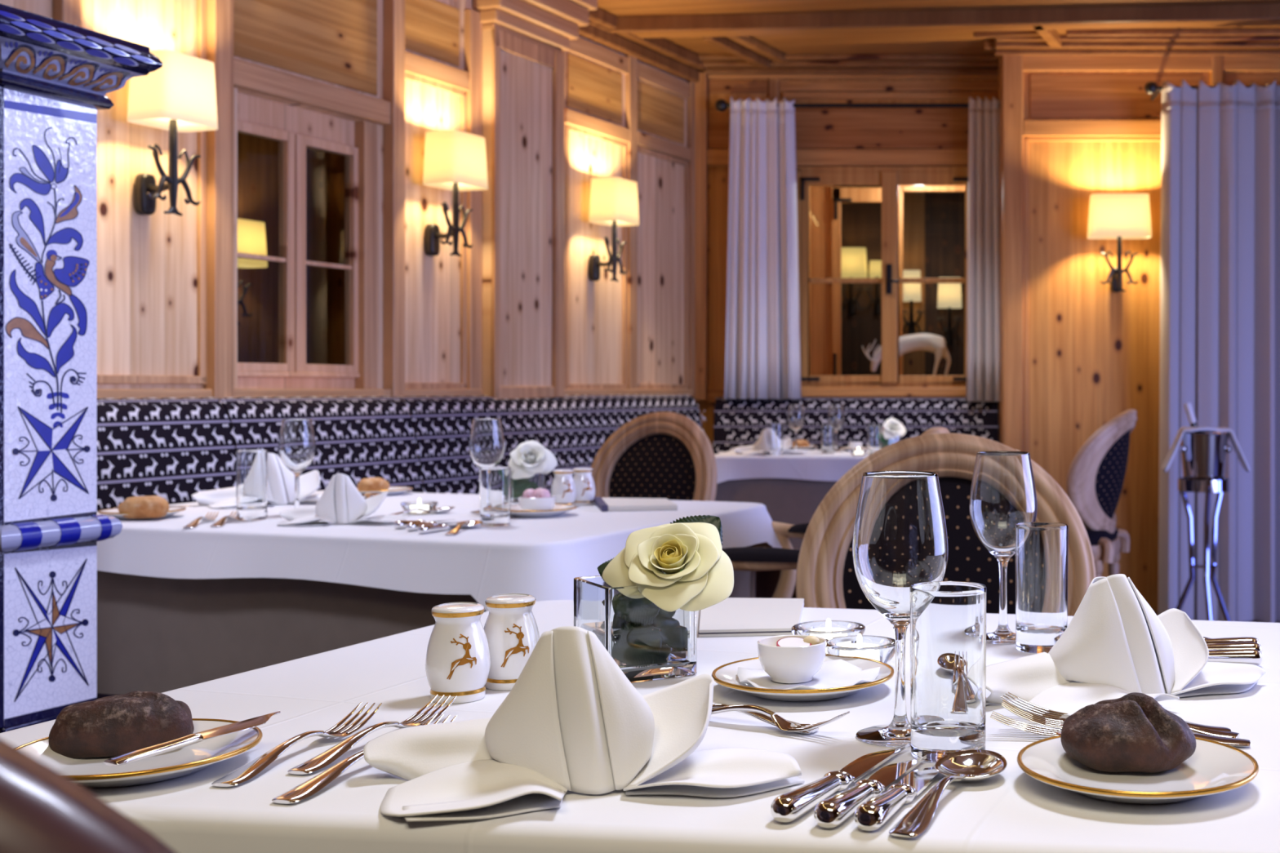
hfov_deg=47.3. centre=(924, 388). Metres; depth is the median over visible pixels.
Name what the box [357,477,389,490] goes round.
bread roll
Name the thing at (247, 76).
trim
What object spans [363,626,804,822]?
napkin
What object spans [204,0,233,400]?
trim
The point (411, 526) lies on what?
knife
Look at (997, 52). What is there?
trim
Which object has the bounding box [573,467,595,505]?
salt shaker
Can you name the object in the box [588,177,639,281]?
wall lamp
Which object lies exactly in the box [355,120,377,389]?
trim
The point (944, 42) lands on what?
ceiling
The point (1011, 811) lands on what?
tablecloth
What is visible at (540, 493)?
radish
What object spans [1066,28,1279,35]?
trim
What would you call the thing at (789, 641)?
radish slice
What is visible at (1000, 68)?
trim
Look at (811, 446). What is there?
bread plate
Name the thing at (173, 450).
cushion
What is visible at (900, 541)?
wine glass
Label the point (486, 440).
wine glass
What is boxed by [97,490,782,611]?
tablecloth
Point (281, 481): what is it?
napkin
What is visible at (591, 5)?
trim
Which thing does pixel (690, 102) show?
trim
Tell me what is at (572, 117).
trim
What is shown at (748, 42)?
trim
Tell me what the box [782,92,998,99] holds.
trim
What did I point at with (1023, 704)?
fork
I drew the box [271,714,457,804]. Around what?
fork
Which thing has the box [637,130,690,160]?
trim
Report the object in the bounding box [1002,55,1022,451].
trim
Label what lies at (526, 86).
wall panel
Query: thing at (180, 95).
wall lamp
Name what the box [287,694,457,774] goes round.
fork
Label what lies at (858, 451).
tealight holder
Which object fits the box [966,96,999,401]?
curtain
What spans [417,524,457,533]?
knife
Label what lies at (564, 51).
trim
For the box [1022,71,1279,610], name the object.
wall
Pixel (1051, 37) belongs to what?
trim
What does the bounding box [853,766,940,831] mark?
knife
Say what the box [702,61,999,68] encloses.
trim
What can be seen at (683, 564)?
rose
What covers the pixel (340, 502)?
napkin
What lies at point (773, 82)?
trim
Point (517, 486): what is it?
vase
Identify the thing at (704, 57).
trim
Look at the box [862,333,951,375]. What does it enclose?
deer figurine
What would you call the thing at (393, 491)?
bread plate
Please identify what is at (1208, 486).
stand
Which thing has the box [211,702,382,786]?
fork
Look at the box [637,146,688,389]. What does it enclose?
trim
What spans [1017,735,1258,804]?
bread plate
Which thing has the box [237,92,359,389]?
window
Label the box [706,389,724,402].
trim
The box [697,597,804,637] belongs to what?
folder
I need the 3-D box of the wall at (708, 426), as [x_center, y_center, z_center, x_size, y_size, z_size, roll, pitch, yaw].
[-0.412,-0.296,7.060,2.176,2.660,0.120,0,0,0]
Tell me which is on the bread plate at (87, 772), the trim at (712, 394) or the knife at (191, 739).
the knife at (191, 739)
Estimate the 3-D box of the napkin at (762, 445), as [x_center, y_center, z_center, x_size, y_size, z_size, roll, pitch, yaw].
[-0.646,0.219,5.933,0.293,0.109,0.157,0,0,-23]
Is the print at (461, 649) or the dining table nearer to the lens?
the print at (461, 649)
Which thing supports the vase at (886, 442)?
on the tablecloth at (815, 465)
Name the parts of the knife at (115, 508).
blade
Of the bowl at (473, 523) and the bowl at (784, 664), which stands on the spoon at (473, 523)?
the bowl at (473, 523)
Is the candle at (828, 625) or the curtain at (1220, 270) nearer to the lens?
the candle at (828, 625)
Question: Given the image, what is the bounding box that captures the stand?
[1175,477,1231,621]
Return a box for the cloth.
[1161,426,1250,472]
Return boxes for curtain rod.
[715,99,999,111]
[1144,81,1267,100]
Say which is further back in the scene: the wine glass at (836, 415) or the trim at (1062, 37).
the trim at (1062, 37)
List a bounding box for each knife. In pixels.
[103,711,280,766]
[113,505,191,509]
[393,519,455,528]
[405,521,459,531]
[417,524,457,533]
[770,742,910,822]
[813,755,926,828]
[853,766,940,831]
[1204,636,1259,644]
[1206,642,1262,654]
[1207,648,1262,666]
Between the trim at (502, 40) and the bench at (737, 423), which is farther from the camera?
the bench at (737, 423)
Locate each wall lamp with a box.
[127,49,217,216]
[237,218,267,324]
[422,130,488,257]
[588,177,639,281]
[841,247,867,315]
[863,260,881,315]
[902,270,924,334]
[937,277,962,345]
[1087,193,1151,292]
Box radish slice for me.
[776,636,811,646]
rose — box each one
[508,440,557,479]
[597,515,733,611]
[880,417,906,447]
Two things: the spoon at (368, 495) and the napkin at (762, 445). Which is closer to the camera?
the spoon at (368, 495)
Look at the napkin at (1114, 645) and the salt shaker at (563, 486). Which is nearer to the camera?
the napkin at (1114, 645)
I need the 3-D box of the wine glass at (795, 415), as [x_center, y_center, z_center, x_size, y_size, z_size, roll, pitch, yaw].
[-0.555,0.170,6.087,0.076,0.207,0.076,0,0,35]
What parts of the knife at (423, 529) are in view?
handle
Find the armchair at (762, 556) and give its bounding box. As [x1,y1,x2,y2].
[722,426,949,598]
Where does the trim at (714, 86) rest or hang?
attached to the wall at (708, 426)
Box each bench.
[97,394,780,698]
[712,396,998,454]
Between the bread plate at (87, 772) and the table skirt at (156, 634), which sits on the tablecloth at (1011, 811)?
the bread plate at (87, 772)
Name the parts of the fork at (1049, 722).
handle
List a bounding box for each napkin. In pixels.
[191,453,322,508]
[276,473,408,526]
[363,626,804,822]
[733,428,807,455]
[986,573,1266,714]
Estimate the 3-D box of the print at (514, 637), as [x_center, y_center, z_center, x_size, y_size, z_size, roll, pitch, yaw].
[-0.372,0.232,1.283,0.025,0.039,0.006,0,0,-23]
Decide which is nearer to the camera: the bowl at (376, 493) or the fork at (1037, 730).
the fork at (1037, 730)
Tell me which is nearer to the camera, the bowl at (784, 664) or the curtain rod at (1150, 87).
the bowl at (784, 664)
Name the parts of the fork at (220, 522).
handle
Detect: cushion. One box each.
[97,397,245,511]
[214,395,431,493]
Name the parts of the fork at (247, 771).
handle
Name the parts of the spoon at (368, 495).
handle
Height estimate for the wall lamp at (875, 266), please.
0.358 m
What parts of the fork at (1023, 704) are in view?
handle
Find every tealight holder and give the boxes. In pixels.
[400,498,438,515]
[791,618,865,639]
[825,633,895,663]
[848,447,867,455]
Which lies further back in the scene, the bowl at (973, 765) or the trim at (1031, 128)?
the trim at (1031, 128)
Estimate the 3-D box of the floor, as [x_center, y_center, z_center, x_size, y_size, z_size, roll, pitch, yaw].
[-0.816,1.084,2.350,7.832,0.100,9.900,0,0,0]
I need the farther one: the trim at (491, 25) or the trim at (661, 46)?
the trim at (661, 46)
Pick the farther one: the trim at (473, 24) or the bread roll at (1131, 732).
the trim at (473, 24)
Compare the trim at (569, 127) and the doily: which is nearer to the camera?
the doily
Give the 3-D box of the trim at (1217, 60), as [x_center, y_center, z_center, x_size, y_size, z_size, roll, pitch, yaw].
[1.361,-1.403,6.589,0.051,0.317,0.022,0,0,0]
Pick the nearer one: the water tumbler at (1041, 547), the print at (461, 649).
the print at (461, 649)
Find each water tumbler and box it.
[235,449,267,520]
[479,466,511,526]
[768,422,782,455]
[821,425,834,453]
[867,425,881,454]
[909,581,986,763]
[1014,521,1068,653]
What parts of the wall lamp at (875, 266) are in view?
lamp shade, stem, plate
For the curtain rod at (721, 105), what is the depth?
6.85 m
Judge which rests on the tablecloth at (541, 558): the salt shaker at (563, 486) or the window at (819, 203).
the salt shaker at (563, 486)
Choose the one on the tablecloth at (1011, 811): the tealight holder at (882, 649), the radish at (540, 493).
the tealight holder at (882, 649)
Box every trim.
[53,0,80,26]
[80,0,207,384]
[97,389,692,401]
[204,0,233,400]
[233,57,391,124]
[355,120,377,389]
[383,0,404,398]
[404,50,469,91]
[404,71,466,389]
[464,8,482,389]
[472,0,578,39]
[475,8,569,50]
[481,22,563,53]
[491,26,564,399]
[520,0,589,26]
[563,50,566,389]
[564,107,629,142]
[566,36,689,98]
[566,124,627,389]
[568,0,597,10]
[578,23,699,82]
[589,7,706,70]
[589,20,611,33]
[609,2,1279,33]
[625,54,637,389]
[630,20,1279,38]
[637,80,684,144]
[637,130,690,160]
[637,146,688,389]
[686,80,694,395]
[693,70,707,399]
[697,53,999,61]
[699,68,998,75]
[702,36,769,68]
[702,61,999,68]
[706,75,998,79]
[706,149,968,166]
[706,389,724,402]
[707,79,768,93]
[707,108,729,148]
[707,170,728,389]
[726,35,786,62]
[768,78,778,102]
[779,80,998,91]
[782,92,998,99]
[795,108,968,148]
[902,191,924,375]
[973,30,1039,38]
[984,39,995,50]
[994,49,1279,56]
[995,35,1279,43]
[995,41,1279,49]
[997,56,1002,444]
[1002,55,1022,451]
[1022,55,1279,71]
[1022,120,1161,137]
[1022,137,1028,452]
[1026,137,1161,141]
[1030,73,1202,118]
[1033,26,1061,48]
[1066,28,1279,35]
[1211,55,1222,85]
[1224,73,1279,85]
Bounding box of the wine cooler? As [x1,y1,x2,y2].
[1179,431,1231,479]
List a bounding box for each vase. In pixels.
[510,470,545,505]
[573,575,696,683]
[880,431,901,448]
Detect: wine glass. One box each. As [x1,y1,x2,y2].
[278,418,315,514]
[468,418,504,513]
[786,404,804,453]
[827,404,844,452]
[852,471,948,746]
[968,451,1037,644]
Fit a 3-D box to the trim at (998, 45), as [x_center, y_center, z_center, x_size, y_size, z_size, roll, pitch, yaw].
[1.663,-1.589,6.560,2.674,0.025,0.080,0,0,0]
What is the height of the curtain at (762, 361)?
1.456 m
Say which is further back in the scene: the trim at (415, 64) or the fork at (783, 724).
the trim at (415, 64)
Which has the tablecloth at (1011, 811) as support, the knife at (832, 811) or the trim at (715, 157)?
the knife at (832, 811)
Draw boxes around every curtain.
[724,96,800,399]
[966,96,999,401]
[1158,79,1279,622]
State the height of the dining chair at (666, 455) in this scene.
0.955 m
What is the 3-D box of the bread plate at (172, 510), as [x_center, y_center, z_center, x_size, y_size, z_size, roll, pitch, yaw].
[-1.663,0.265,3.006,0.165,0.018,0.165,0,0,0]
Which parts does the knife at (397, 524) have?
handle, blade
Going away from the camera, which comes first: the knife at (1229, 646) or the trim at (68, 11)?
the knife at (1229, 646)
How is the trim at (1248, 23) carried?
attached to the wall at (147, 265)
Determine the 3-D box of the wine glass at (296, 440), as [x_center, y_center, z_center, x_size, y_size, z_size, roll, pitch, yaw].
[-1.375,0.170,3.097,0.076,0.207,0.076,0,0,35]
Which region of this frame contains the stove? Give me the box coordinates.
[0,3,162,733]
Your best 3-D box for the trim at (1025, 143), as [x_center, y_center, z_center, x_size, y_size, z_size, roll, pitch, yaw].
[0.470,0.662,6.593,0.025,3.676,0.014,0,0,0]
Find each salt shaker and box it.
[425,602,490,703]
[484,593,539,690]
[551,469,576,505]
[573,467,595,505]
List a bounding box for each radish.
[522,488,536,497]
[534,488,551,497]
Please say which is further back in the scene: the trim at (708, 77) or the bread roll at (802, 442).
the trim at (708, 77)
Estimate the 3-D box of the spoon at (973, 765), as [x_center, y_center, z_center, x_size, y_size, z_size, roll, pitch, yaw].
[0.015,0.266,0.942,0.051,0.015,0.173,0,0,19]
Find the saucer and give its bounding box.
[711,654,894,702]
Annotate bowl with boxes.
[363,492,381,497]
[431,506,455,513]
[456,520,483,528]
[518,495,555,510]
[757,635,826,683]
[848,441,862,448]
[933,749,1007,782]
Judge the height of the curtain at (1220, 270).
3.439 m
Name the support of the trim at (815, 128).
attached to the wall at (708, 426)
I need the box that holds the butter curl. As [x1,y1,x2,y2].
[803,635,819,644]
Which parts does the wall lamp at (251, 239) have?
lamp shade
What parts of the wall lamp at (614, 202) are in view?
plate, arm, stem, lamp shade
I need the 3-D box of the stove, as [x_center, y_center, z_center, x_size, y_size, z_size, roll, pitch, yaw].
[-1.739,0.225,2.374,0.821,1.618,0.318,0,0,16]
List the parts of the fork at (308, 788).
handle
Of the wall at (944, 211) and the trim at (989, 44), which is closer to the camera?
the trim at (989, 44)
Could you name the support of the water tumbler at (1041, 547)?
on the tablecloth at (1011, 811)
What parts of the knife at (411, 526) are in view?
handle, blade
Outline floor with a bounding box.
[791,597,1279,622]
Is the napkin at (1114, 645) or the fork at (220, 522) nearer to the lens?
the napkin at (1114, 645)
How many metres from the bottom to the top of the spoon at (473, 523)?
0.015 m
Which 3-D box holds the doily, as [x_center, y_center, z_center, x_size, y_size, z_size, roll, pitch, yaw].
[-0.106,0.260,1.288,0.131,0.009,0.128,0,0,0]
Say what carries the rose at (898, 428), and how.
in the vase at (886, 442)
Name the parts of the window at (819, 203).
sash, sill, handle, sash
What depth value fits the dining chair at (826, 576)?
2.50 m
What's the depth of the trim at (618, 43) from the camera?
6.42 m
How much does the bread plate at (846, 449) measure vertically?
0.015 m
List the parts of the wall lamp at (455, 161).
plate, arm, lamp shade, stem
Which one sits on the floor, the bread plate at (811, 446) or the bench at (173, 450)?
the bench at (173, 450)
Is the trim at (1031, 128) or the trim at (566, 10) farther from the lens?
the trim at (1031, 128)
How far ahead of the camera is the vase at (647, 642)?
1.32 m
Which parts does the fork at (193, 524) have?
handle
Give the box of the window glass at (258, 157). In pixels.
[237,132,345,364]
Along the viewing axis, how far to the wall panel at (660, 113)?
6.68 m
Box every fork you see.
[182,511,218,528]
[209,511,239,527]
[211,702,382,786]
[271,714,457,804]
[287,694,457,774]
[711,704,849,731]
[990,711,1250,746]
[1000,692,1239,737]
[1001,699,1231,731]
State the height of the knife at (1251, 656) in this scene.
0.017 m
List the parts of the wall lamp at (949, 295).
stem, lamp shade, plate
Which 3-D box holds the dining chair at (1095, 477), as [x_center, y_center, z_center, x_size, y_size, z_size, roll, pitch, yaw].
[0.569,0.557,5.738,0.581,0.955,0.528,0,0,17]
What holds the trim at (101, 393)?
attached to the wall at (147, 265)
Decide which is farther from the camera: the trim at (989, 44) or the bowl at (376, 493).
the trim at (989, 44)
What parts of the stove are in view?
cornice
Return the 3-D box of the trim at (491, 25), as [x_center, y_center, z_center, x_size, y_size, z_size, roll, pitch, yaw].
[-1.591,-1.373,5.579,0.085,0.025,0.469,0,0,19]
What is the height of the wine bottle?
0.346 m
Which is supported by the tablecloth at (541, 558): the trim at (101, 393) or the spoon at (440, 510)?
the spoon at (440, 510)
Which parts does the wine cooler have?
knob, knob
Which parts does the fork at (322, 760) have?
handle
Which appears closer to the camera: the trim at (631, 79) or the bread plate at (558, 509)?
the bread plate at (558, 509)
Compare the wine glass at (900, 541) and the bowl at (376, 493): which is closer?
the wine glass at (900, 541)
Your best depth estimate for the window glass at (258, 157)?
6.51 m
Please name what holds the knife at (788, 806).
on the tablecloth at (1011, 811)
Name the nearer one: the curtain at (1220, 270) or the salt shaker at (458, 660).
the salt shaker at (458, 660)
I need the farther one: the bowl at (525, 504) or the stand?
the stand
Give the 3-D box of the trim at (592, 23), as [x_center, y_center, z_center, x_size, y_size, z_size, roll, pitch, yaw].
[-2.173,-1.591,3.900,0.030,0.070,4.870,0,0,19]
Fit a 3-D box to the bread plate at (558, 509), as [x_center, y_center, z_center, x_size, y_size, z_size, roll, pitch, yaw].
[-0.841,0.264,3.058,0.174,0.018,0.174,0,0,0]
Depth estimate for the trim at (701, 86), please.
6.95 m
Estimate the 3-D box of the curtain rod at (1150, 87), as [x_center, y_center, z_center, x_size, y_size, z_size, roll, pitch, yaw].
[1.643,-1.353,6.461,1.312,0.060,0.262,0,0,0]
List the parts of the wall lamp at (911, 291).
stem, lamp shade, plate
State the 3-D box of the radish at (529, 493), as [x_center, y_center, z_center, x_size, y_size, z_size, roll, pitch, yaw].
[-0.851,0.230,3.050,0.031,0.029,0.032,0,0,39]
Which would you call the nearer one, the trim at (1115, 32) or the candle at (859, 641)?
the candle at (859, 641)
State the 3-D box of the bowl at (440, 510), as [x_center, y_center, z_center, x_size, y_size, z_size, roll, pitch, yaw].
[-1.060,0.267,3.110,0.036,0.013,0.059,0,0,43]
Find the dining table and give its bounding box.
[752,571,755,598]
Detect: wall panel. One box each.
[233,0,377,95]
[404,0,459,66]
[482,29,552,396]
[567,53,622,124]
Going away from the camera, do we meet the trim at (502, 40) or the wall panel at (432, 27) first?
the wall panel at (432, 27)
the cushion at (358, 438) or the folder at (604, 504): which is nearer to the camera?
the folder at (604, 504)
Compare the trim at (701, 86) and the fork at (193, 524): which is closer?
the fork at (193, 524)
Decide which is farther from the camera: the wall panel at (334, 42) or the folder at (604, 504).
the wall panel at (334, 42)
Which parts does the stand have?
leg, plate, leg, leg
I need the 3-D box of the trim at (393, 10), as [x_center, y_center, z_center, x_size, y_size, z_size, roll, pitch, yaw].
[-1.843,-0.796,4.913,0.045,1.660,0.061,0,0,19]
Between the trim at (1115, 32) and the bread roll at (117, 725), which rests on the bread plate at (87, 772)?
the bread roll at (117, 725)
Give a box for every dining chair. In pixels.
[0,738,176,852]
[591,411,716,501]
[795,432,1095,616]
[1066,408,1137,577]
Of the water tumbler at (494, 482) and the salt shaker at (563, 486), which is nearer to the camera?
the water tumbler at (494, 482)
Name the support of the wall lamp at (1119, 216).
attached to the wall at (1094, 349)
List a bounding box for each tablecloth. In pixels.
[0,600,1279,852]
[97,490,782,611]
[714,449,1018,483]
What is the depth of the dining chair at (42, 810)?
0.39 m
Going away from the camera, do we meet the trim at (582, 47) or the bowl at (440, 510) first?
the bowl at (440, 510)
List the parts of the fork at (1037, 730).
handle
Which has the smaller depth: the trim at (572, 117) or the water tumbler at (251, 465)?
the water tumbler at (251, 465)
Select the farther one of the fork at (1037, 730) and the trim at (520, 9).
the trim at (520, 9)
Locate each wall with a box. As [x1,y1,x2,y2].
[0,0,693,492]
[695,79,997,597]
[832,186,964,375]
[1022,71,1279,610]
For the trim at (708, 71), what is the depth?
6.95 m
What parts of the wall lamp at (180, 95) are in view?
plate, arm, lamp shade, stem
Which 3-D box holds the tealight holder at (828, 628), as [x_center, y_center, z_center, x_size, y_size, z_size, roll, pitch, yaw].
[-0.101,0.257,1.481,0.077,0.034,0.077,0,0,0]
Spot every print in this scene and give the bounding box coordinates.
[446,634,476,679]
[500,623,528,667]
[561,480,573,497]
[581,478,591,495]
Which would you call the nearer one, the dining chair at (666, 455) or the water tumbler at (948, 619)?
the water tumbler at (948, 619)
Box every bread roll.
[48,690,194,758]
[117,495,168,518]
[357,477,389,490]
[792,439,809,446]
[1060,692,1195,772]
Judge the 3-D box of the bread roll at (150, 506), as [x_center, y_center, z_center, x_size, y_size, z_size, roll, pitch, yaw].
[-1.631,0.246,2.956,0.096,0.046,0.068,0,0,0]
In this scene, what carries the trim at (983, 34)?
attached to the ceiling
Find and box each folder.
[593,497,677,511]
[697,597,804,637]
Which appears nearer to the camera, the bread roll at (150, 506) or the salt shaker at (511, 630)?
the salt shaker at (511, 630)
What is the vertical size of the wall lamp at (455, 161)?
0.434 m
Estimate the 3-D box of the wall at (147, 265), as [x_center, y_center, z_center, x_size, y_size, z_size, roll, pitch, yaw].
[-2.829,-0.296,2.318,0.120,2.660,10.150,0,0,19]
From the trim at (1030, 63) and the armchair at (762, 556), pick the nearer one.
the armchair at (762, 556)
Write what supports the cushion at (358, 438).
on the bench at (173, 450)
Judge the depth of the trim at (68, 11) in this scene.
3.71 m
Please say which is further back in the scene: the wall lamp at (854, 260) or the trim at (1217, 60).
the wall lamp at (854, 260)
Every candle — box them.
[810,618,846,631]
[840,633,879,647]
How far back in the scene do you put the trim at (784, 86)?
6.98 m
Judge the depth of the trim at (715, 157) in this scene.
6.96 m
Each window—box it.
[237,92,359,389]
[795,166,968,397]
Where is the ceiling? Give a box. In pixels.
[597,0,1279,53]
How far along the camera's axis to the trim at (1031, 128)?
6.57 m
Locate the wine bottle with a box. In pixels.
[1183,402,1205,433]
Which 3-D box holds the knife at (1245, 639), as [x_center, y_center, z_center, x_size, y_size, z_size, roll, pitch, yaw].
[0.255,0.265,1.483,0.188,0.017,0.022,0,0,14]
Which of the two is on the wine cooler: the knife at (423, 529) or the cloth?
the cloth
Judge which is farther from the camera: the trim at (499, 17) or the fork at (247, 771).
the trim at (499, 17)
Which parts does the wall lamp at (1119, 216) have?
plate, stem, lamp shade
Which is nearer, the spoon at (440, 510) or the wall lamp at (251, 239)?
the spoon at (440, 510)
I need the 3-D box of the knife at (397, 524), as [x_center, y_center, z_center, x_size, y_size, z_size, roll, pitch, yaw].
[-1.004,0.265,2.836,0.022,0.017,0.178,0,0,17]
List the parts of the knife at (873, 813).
handle, blade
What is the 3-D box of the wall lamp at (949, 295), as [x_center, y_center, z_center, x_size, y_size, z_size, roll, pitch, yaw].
[0.166,-0.519,9.492,0.178,0.448,0.172,0,0,0]
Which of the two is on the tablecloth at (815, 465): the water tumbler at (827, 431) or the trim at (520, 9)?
the water tumbler at (827, 431)
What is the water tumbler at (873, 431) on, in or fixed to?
on the tablecloth at (815, 465)
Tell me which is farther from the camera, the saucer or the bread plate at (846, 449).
the bread plate at (846, 449)
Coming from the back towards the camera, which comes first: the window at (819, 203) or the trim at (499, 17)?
the window at (819, 203)
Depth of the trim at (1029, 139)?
6.59 m
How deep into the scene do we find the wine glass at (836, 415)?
6.14 m
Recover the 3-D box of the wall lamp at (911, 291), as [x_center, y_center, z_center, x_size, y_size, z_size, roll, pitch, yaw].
[-0.083,-0.561,9.401,0.160,0.448,0.181,0,0,32]
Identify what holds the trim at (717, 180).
attached to the wall at (708, 426)
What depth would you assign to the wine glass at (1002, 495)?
1.52 m
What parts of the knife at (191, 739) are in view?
handle, blade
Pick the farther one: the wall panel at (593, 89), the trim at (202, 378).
the wall panel at (593, 89)
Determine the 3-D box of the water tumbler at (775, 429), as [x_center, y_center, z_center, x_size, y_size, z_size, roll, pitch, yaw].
[-0.614,0.207,5.838,0.058,0.132,0.058,0,0,0]
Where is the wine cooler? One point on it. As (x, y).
(1203, 455)
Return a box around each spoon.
[363,492,381,499]
[387,506,455,515]
[444,520,483,535]
[711,703,819,733]
[888,749,1007,837]
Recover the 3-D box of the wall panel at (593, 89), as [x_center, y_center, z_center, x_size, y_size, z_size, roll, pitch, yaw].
[-1.433,-1.301,6.154,0.008,0.230,0.430,0,0,19]
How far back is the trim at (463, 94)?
5.28 m
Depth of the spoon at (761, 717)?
1.14 m
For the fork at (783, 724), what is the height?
0.021 m
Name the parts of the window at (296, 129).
sash, sash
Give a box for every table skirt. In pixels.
[97,545,752,694]
[714,478,837,550]
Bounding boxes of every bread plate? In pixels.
[16,718,262,787]
[97,506,186,519]
[356,486,413,495]
[510,503,577,517]
[790,444,817,449]
[839,447,867,451]
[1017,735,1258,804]
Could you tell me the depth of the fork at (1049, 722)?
1.13 m
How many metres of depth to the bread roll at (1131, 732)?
0.99 m
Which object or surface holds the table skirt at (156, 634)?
on the dining table
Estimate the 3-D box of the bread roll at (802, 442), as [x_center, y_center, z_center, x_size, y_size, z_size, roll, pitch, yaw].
[-0.563,0.249,6.414,0.080,0.040,0.064,0,0,0]
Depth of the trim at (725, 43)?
6.61 m
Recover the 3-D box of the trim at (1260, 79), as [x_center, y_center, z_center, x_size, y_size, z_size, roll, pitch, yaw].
[1.967,-1.366,6.596,1.142,0.208,0.008,0,0,0]
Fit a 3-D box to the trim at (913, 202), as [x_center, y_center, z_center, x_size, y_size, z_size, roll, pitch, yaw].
[-0.082,-0.466,9.560,0.164,2.200,0.080,0,0,0]
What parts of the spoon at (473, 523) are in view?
handle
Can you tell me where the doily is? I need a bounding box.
[737,659,879,689]
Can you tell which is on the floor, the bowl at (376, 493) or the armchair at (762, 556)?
the armchair at (762, 556)
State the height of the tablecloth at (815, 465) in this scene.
0.131 m
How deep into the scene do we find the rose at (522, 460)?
3.28 m
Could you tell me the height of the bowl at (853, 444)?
0.035 m
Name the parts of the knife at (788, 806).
handle, blade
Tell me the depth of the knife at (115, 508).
3.02 m
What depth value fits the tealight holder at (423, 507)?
3.07 m
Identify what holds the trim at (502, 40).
attached to the wall at (147, 265)
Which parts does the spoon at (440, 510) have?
handle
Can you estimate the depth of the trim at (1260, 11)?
6.05 m
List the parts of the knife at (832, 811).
handle, blade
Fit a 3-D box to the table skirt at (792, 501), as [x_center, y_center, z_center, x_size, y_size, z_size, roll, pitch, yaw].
[-0.237,0.508,6.047,1.333,0.456,0.673,0,0,0]
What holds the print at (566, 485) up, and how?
on the salt shaker at (563, 486)
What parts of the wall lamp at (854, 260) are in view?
stem, plate, lamp shade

